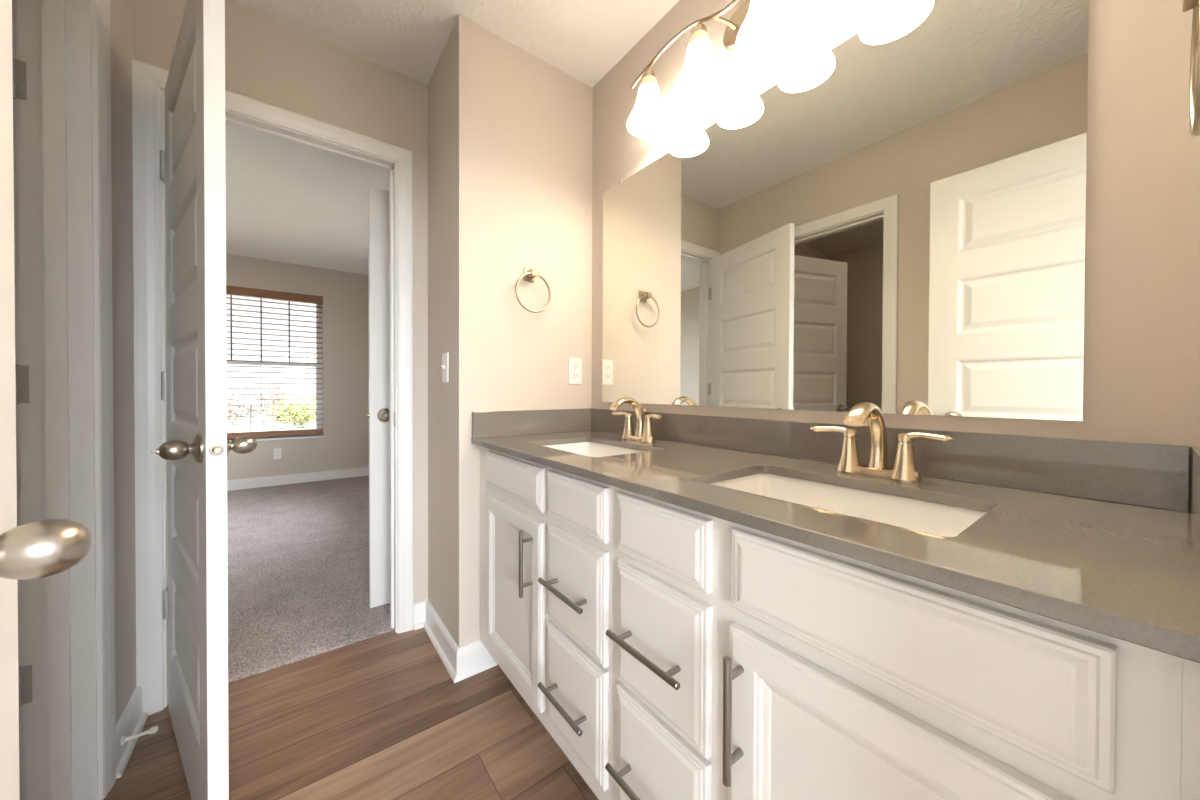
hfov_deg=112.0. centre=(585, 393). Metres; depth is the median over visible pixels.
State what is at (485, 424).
side splash
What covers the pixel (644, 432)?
faucet
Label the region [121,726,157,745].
door stop
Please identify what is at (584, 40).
ceiling
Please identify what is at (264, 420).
iron fence
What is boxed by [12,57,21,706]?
hinge
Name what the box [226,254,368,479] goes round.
wall
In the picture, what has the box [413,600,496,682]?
baseboard
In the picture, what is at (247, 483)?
baseboard
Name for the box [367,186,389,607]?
door
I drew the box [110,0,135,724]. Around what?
wall
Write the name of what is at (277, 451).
wall outlet
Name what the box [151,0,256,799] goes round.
door
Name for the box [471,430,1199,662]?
countertop
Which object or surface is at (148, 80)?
trim
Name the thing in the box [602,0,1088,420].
wall mirror
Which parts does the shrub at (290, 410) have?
stem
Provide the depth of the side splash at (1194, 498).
0.55 m
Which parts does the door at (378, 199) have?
knob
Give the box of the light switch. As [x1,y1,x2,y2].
[441,352,448,381]
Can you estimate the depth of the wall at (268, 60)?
1.64 m
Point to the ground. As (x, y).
(256, 426)
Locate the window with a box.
[227,295,325,440]
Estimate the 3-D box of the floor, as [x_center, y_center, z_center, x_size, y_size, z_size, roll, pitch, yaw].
[-2.099,1.085,1.965,3.700,0.112,5.875,0,1,-36]
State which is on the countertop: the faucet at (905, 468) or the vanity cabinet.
the faucet at (905, 468)
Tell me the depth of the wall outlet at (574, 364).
1.79 m
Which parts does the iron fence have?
rail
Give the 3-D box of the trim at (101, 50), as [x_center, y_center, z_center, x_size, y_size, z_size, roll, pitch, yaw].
[-1.086,-0.002,0.702,0.150,2.114,0.860,0,1,-36]
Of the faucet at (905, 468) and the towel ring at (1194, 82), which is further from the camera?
the faucet at (905, 468)
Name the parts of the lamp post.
globe, post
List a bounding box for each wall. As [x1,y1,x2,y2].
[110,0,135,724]
[133,0,427,603]
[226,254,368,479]
[428,15,591,647]
[592,0,1199,495]
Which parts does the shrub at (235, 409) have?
stem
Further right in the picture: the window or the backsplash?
the backsplash
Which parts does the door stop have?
rod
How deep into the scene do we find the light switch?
1.61 m
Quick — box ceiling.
[225,0,678,274]
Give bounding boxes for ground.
[227,405,315,432]
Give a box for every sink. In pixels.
[543,442,644,456]
[710,473,986,536]
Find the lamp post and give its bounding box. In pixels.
[244,396,256,431]
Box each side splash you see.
[472,408,590,437]
[1189,446,1199,536]
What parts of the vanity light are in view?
lamp shade, lamp shade, arm, lamp shade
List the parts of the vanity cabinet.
door, handle, handle, handle, drawer, drawer, handle, handle, drawer, drawer, handle, door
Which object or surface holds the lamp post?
on the ground
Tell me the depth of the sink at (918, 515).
0.82 m
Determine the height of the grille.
0.725 m
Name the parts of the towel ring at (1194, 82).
post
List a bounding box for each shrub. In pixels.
[227,393,263,424]
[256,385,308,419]
[265,396,315,427]
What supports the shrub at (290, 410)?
on the ground
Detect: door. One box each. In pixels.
[0,0,91,799]
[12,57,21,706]
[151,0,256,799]
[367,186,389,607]
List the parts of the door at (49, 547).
knob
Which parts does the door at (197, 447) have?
knob, latch plate, knob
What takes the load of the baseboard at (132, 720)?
attached to the wall at (121, 11)
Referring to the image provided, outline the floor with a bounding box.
[103,476,597,799]
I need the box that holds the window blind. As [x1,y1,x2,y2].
[226,285,322,438]
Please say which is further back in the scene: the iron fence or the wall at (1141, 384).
the iron fence
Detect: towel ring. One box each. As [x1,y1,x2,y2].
[515,268,550,312]
[1182,0,1199,135]
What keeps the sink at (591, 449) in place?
in the countertop
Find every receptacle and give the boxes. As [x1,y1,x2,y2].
[572,363,578,369]
[572,373,578,378]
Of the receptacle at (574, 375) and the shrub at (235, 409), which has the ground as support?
the shrub at (235, 409)
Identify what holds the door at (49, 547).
in the wall
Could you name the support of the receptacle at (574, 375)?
attached to the wall outlet at (574, 364)
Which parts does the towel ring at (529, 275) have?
mounting plate, post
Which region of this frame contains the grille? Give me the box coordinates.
[230,295,289,361]
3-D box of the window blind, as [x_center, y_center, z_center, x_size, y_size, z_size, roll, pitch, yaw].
[-3.530,-0.329,4.395,1.125,1.599,0.074,0,1,-36]
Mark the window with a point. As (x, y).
(319, 387)
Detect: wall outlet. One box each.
[273,448,280,458]
[568,358,581,383]
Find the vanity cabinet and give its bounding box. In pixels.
[480,446,1199,799]
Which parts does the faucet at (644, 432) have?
lever, spout, plate, lever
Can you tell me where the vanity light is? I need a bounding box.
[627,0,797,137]
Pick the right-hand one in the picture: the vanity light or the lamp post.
the vanity light
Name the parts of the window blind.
ladder cord, rail, ladder cord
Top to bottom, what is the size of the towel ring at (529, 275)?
0.185 m
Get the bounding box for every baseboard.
[116,686,147,778]
[227,467,368,490]
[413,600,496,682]
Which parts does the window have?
sash, sash, sill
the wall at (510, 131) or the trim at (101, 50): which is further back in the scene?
the wall at (510, 131)
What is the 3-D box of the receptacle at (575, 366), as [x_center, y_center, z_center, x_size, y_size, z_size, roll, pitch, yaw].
[-0.045,-0.121,1.790,0.033,0.028,0.002,0,1,-36]
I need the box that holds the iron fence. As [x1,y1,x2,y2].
[229,420,315,432]
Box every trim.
[12,0,115,799]
[15,0,97,799]
[132,59,412,715]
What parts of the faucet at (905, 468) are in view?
lever, spout, plate, lever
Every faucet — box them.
[610,397,661,442]
[810,402,953,482]
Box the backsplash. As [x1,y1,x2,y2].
[591,408,1189,511]
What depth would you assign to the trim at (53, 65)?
0.99 m
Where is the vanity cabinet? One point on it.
(668, 651)

